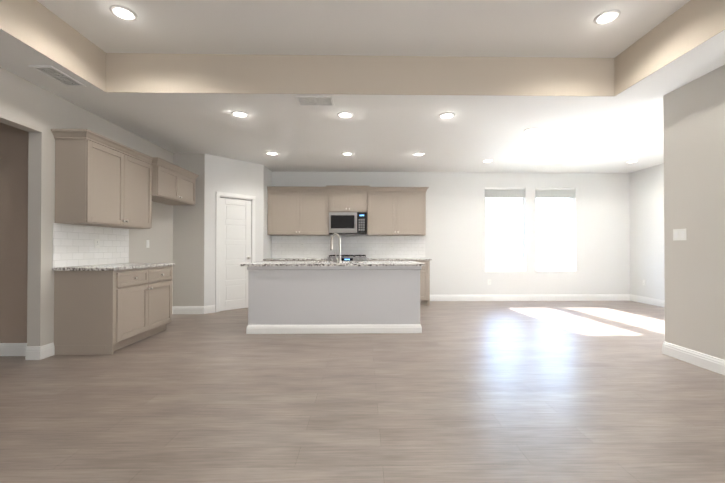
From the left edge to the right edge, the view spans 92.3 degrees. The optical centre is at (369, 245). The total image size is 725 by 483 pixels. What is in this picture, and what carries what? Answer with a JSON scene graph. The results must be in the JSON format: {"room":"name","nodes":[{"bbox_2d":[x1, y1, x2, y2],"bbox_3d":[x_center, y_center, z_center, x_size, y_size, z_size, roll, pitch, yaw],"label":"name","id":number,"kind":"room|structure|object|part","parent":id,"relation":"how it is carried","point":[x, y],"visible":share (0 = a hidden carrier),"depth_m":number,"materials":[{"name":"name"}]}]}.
{"room":"kitchen","nodes":[
{"label":"kitchen","id":0,"kind":"room"},
{"bbox_2d":[0,122,28,342],"bbox_3d":[-4.507,-0.225,3.683,2.120,2.740,0.130,0,0,-1],"label":"wall","id":1,"kind":"structure","parent":0,"point":[14,148],"depth_m":3.63,"materials":[{"name":"beige paint"}]},
{"bbox_2d":[0,343,26,355],"bbox_3d":[-4.505,1.078,3.543,2.120,0.132,0.130,0,0,-1],"label":"baseboard","id":2,"kind":"structure","parent":1,"relation":"attached to","point":[12,349],"depth_m":3.61,"materials":[{"name":"white paint"}]},
{"bbox_2d":[0,67,172,345],"bbox_3d":[-3.359,-0.235,2.368,0.130,2.740,9.900,0,0,-1],"label":"wall","id":3,"kind":"structure","parent":0,"point":[37,113],"depth_m":3.57,"materials":[{"name":"grey paint"}]},
{"bbox_2d":[25,343,54,359],"bbox_3d":[-3.372,1.078,3.562,0.146,0.132,0.161,0,0,-1],"label":"baseboard","id":4,"kind":"structure","parent":3,"relation":"attached to","point":[39,352],"depth_m":3.49,"materials":[{"name":"white paint"}]},
{"bbox_2d":[53,223,128,267],"bbox_3d":[-3.320,0.000,4.222,0.009,0.467,1.170,0,0,-1],"label":"tile backsplash","id":5,"kind":"structure","parent":3,"relation":"attached to","point":[73,245],"depth_m":4.08,"materials":[{"name":"white tile"}]},
{"bbox_2d":[95,239,99,247],"bbox_3d":[-3.310,-0.026,4.228,0.008,0.115,0.072,0,0,-1],"label":"electrical outlet","id":6,"kind":"object","parent":5,"relation":"attached to","point":[97,243],"visible":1,"depth_m":4.23,"materials":[{"name":"white plastic"}]},
{"bbox_2d":[51,129,152,228],"bbox_3d":[-3.137,-0.723,4.199,0.374,0.975,1.174,0,0,-1],"label":"upper cabinet","id":7,"kind":"object","parent":3,"relation":"attached to","point":[102,181],"visible":1,"depth_m":3.86,"materials":[{"name":"beige paint"}]},
{"bbox_2d":[150,157,198,204],"bbox_3d":[-3.117,-0.942,5.325,0.454,0.520,1.175,0,0,-1],"label":"upper cabinet","id":8,"kind":"object","parent":3,"relation":"attached to","point":[173,184],"visible":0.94,"depth_m":5.19,"materials":[{"name":"beige paint"}]},
{"bbox_2d":[173,153,271,311],"bbox_3d":[-2.714,-0.202,6.640,1.310,2.740,1.380,0,0,-1],"label":"wall","id":9,"kind":"structure","parent":0,"point":[194,254],"depth_m":5.97,"materials":[{"name":"grey paint"}]},
{"bbox_2d":[172,305,214,313],"bbox_3d":[-3.013,1.093,5.439,0.670,0.132,1.249,0,0,-1],"label":"baseboard","id":10,"kind":"structure","parent":9,"relation":"attached to","point":[193,309],"depth_m":5.92,"materials":[{"name":"white paint"}]},
{"bbox_2d":[216,192,254,311],"bbox_3d":[-2.452,0.111,6.362,0.158,2.110,0.736,0,-1,44],"label":"pantry door","id":11,"kind":"structure","parent":9,"relation":"in","point":[235,233],"depth_m":6.33,"materials":[{"name":"white paint"}]},
{"bbox_2d":[0,0,724,172],"bbox_3d":[0.066,-1.810,2.441,11.480,0.410,10.160,0,0,-1],"label":"ceiling","id":12,"kind":"structure","parent":0,"point":[395,133],"depth_m":3.77,"materials":[{"name":"white paint"}]},
{"bbox_2d":[28,65,85,86],"bbox_3d":[-2.930,-1.592,3.281,0.200,0.010,0.390,0,0,-1],"label":"ceiling vent","id":13,"kind":"object","parent":12,"relation":"in","point":[58,76],"visible":0.98,"depth_m":3.26,"materials":[{"name":"white metal"}]},
{"bbox_2d":[231,111,248,116],"bbox_3d":[-1.566,-1.583,4.201,0.196,0.014,0.196,0,0,-1],"label":"recessed light","id":14,"kind":"object","parent":12,"relation":"in","point":[239,114],"visible":1,"depth_m":4.18,"materials":[{"name":"white glass"}]},
{"bbox_2d":[267,152,278,154],"bbox_3d":[-1.657,-1.570,5.939,0.196,0.014,0.196,0,0,-1],"label":"recessed light","id":15,"kind":"object","parent":12,"relation":"in","point":[272,153],"visible":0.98,"depth_m":5.91,"materials":[{"name":"white paint"}]},
{"bbox_2d":[295,96,333,105],"bbox_3d":[-0.599,-1.588,3.828,0.400,0.010,0.240,0,0,-1],"label":"ceiling vent","id":16,"kind":"object","parent":12,"relation":"in","point":[315,101],"visible":1,"depth_m":3.81,"materials":[{"name":"white metal"}]},
{"bbox_2d":[337,112,352,117],"bbox_3d":[-0.296,-1.583,4.223,0.196,0.014,0.196,0,0,-1],"label":"recessed light","id":17,"kind":"object","parent":12,"relation":"in","point":[345,114],"visible":1,"depth_m":4.20,"materials":[{"name":"white paint"}]},
{"bbox_2d":[341,152,352,155],"bbox_3d":[-0.387,-1.570,5.962,0.196,0.014,0.196,0,0,-1],"label":"recessed light","id":18,"kind":"object","parent":12,"relation":"in","point":[347,153],"visible":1,"depth_m":5.92,"materials":[{"name":"white paint"}]},
{"bbox_2d":[413,152,423,155],"bbox_3d":[0.843,-1.569,5.984,0.196,0.014,0.196,0,0,-1],"label":"recessed light","id":19,"kind":"object","parent":12,"relation":"in","point":[418,154],"visible":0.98,"depth_m":5.97,"materials":[{"name":"white paint"}]},
{"bbox_2d":[439,112,454,118],"bbox_3d":[0.944,-1.583,4.245,0.196,0.014,0.196,0,0,-1],"label":"recessed light","id":20,"kind":"object","parent":12,"relation":"in","point":[447,115],"visible":1,"depth_m":4.22,"materials":[{"name":"white paint"}]},
{"bbox_2d":[523,128,538,132],"bbox_3d":[2.215,-1.579,4.778,0.196,0.014,0.196,0,0,-1],"label":"recessed light","id":21,"kind":"object","parent":12,"relation":"in","point":[530,130],"visible":1,"depth_m":4.76,"materials":[{"name":"white glass"}]},
{"bbox_2d":[0,301,724,482],"bbox_3d":[0.056,1.185,2.392,11.600,0.100,10.250,0,0,-1],"label":"floor","id":22,"kind":"structure","parent":0,"point":[531,392],"depth_m":2.47,"materials":[{"name":"wood"}]},
{"bbox_2d":[52,263,174,354],"bbox_3d":[-2.994,0.692,4.220,0.662,0.914,1.175,0,0,-1],"label":"base cabinet","id":23,"kind":"object","parent":22,"relation":"on","point":[103,312],"depth_m":3.66,"materials":[{"name":"beige paint"}]},
{"bbox_3d":[-3.005,0.250,4.223,0.640,0.030,1.175,0,0,-1],"label":"top of the left base cabinet","id":24,"kind":"part","parent":23,"relation":"part of","materials":[{"name":"grey stone"}]},
{"bbox_2d":[263,258,326,260],"bbox_3d":[-1.444,0.714,7.012,1.239,0.914,0.662,0,0,-1],"label":"base cabinet","id":25,"kind":"object","parent":22,"relation":"on","point":[295,260],"depth_m":6.74,"materials":[{"name":"beige paint"}]},
{"bbox_3d":[-1.444,0.272,7.027,1.239,0.030,0.640,0,0,-1],"label":"back left base cabinet top","id":26,"kind":"part","parent":25,"relation":"part of","materials":[{"name":"grey stone"}]},
{"bbox_2d":[241,261,424,333],"bbox_3d":[-0.486,0.699,5.080,2.410,0.914,1.065,0,0,-1],"label":"kitchen island","id":27,"kind":"object","parent":22,"relation":"on","point":[326,299],"depth_m":4.58,"materials":[{"name":"grey paint"}]},
{"bbox_3d":[-0.486,0.367,5.082,2.410,0.250,1.065,0,0,-1],"label":"kitchen island top","id":28,"kind":"part","parent":27,"relation":"part of","materials":[{"name":"grey stone"}]},
{"bbox_2d":[330,233,341,262],"bbox_3d":[-0.479,0.031,4.915,0.177,0.418,0.211,0,0,-1],"label":"faucet","id":29,"kind":"object","parent":27,"relation":"on","point":[339,258],"visible":1,"depth_m":4.83,"materials":[{"name":"silver metal"}]},
{"bbox_2d":[327,255,366,260],"bbox_3d":[-0.439,0.680,6.997,0.762,0.982,0.704,0,0,-1],"label":"range","id":30,"kind":"object","parent":22,"relation":"on","point":[349,258],"visible":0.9,"depth_m":6.70,"materials":[{"name":"silver metal"}]},
{"bbox_2d":[367,258,431,305],"bbox_3d":[0.572,0.715,7.048,1.254,0.914,0.662,0,0,-1],"label":"base cabinet","id":31,"kind":"object","parent":22,"relation":"on","point":[425,285],"depth_m":6.77,"materials":[{"name":"beige paint"}]},
{"bbox_3d":[0.572,0.273,7.062,1.254,0.030,0.640,0,0,-1],"label":"back right base cabinet top","id":32,"kind":"part","parent":31,"relation":"part of","materials":[{"name":"grey stone"}]},
{"bbox_2d":[37,0,689,57],"bbox_3d":[-0.016,-2.077,0.831,5.560,0.100,5.880,0,0,-1],"label":"ceiling","id":33,"kind":"structure","parent":0,"point":[519,28],"depth_m":3.19,"materials":[{"name":"white paint"}]},
{"bbox_2d":[109,5,136,20],"bbox_3d":[-2.124,-2.003,3.004,0.196,0.014,0.196,0,0,-1],"label":"recessed light","id":34,"kind":"object","parent":33,"relation":"in","point":[123,12],"visible":1,"depth_m":2.99,"materials":[{"name":"white paint"}]},
{"bbox_2d":[594,9,620,24],"bbox_3d":[2.085,-2.002,3.058,0.196,0.014,0.196,0,0,-1],"label":"recessed light","id":35,"kind":"object","parent":33,"relation":"in","point":[608,16],"visible":1,"depth_m":3.04,"materials":[{"name":"white paint"}]},
{"bbox_2d":[272,172,629,294],"bbox_3d":[1.102,-0.195,7.463,9.230,2.740,0.130,0,0,-1],"label":"wall","id":36,"kind":"structure","parent":0,"point":[455,231],"depth_m":7.43,"materials":[{"name":"white paint"}]},
{"bbox_2d":[267,186,330,235],"bbox_3d":[-1.446,-0.700,7.167,1.240,0.975,0.374,0,0,-1],"label":"upper cabinet","id":37,"kind":"object","parent":36,"relation":"attached to","point":[298,211],"visible":0.96,"depth_m":7.02,"materials":[{"name":"beige paint"}]},
{"bbox_2d":[271,236,424,257],"bbox_3d":[-0.446,0.025,7.362,3.248,0.467,0.009,0,0,-1],"label":"tile backsplash","id":38,"kind":"structure","parent":36,"relation":"attached to","point":[367,246],"depth_m":7.36,"materials":[{"name":"white tile"}]},
{"bbox_2d":[326,185,369,211],"bbox_3d":[-0.442,-0.936,7.157,0.870,0.527,0.434,0,0,-1],"label":"upper cabinet","id":39,"kind":"object","parent":36,"relation":"attached to","point":[343,198],"visible":0.92,"depth_m":6.98,"materials":[{"name":"beige paint"}]},
{"bbox_2d":[329,212,366,234],"bbox_3d":[-0.442,-0.445,7.148,0.754,0.445,0.444,0,0,-1],"label":"over-the-range microwave","id":40,"kind":"object","parent":39,"relation":"attached to","point":[347,223],"visible":1,"depth_m":6.97,"materials":[{"name":"silver metal"}]},
{"bbox_2d":[367,187,428,235],"bbox_3d":[0.566,-0.700,7.203,1.249,0.975,0.374,0,0,-1],"label":"upper cabinet","id":41,"kind":"object","parent":36,"relation":"attached to","point":[396,211],"visible":1,"depth_m":7.06,"materials":[{"name":"beige paint"}]},
{"bbox_2d":[485,198,525,271],"bbox_3d":[2.892,-0.346,7.484,0.867,1.804,0.132,0,0,-1],"label":"window","id":42,"kind":"structure","parent":36,"relation":"in","point":[522,248],"depth_m":7.50,"materials":[{"name":"white glass"}]},
{"bbox_2d":[485,187,524,246],"bbox_3d":[2.892,-0.611,7.458,0.858,1.271,0.058,0,0,-1],"label":"window blind","id":43,"kind":"object","parent":42,"relation":"attached to","point":[504,192],"visible":0.85,"depth_m":7.44,"materials":[{"name":"white plastic"}]},
{"bbox_2d":[430,294,629,300],"bbox_3d":[3.393,1.109,7.420,4.390,0.132,0.016,0,0,-1],"label":"baseboard","id":44,"kind":"structure","parent":36,"relation":"attached to","point":[550,297],"depth_m":7.42,"materials":[{"name":"white paint"}]},
{"bbox_2d":[535,188,574,197],"bbox_3d":[3.982,-0.611,7.477,0.858,1.271,0.058,0,0,-1],"label":"window blind","id":45,"kind":"object","parent":36,"relation":"attached to","point":[555,192],"visible":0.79,"depth_m":7.46,"materials":[{"name":"white plastic"}]},
{"bbox_2d":[536,198,575,271],"bbox_3d":[3.982,-0.345,7.504,0.867,1.804,0.132,0,0,-1],"label":"window","id":46,"kind":"structure","parent":36,"relation":"in","point":[571,202],"depth_m":7.53,"materials":[{"name":"white glass"}]},
{"bbox_2d":[629,163,664,299],"bbox_3d":[5.686,-0.210,5.544,0.130,2.740,3.870,0,0,-1],"label":"wall","id":47,"kind":"structure","parent":0,"point":[646,185],"depth_m":7.01,"materials":[{"name":"white paint"}]},
{"bbox_2d":[630,294,664,306],"bbox_3d":[5.613,1.094,5.582,0.016,0.132,3.710,0,0,-1],"label":"baseboard","id":48,"kind":"structure","parent":47,"relation":"attached to","point":[652,301],"depth_m":6.98,"materials":[{"name":"white paint"}]},
{"bbox_2d":[663,65,724,359],"bbox_3d":[3.243,-0.249,0.615,0.130,2.740,6.160,0,0,-1],"label":"wall","id":49,"kind":"structure","parent":0,"point":[694,169],"depth_m":3.33,"materials":[{"name":"grey paint"}]},
{"bbox_2d":[673,229,686,240],"bbox_3d":[3.122,-0.111,3.507,0.009,0.115,0.144,0,0,-1],"label":"light switch","id":50,"kind":"object","parent":49,"relation":"attached to","point":[679,234],"visible":1,"depth_m":3.51,"materials":[{"name":"white plastic"}]},
{"bbox_2d":[662,342,724,374],"bbox_3d":[3.170,1.055,0.611,0.016,0.132,6.176,0,0,-1],"label":"baseboard","id":51,"kind":"structure","parent":49,"relation":"attached to","point":[708,362],"depth_m":3.33,"materials":[{"name":"white paint"}]}
]}

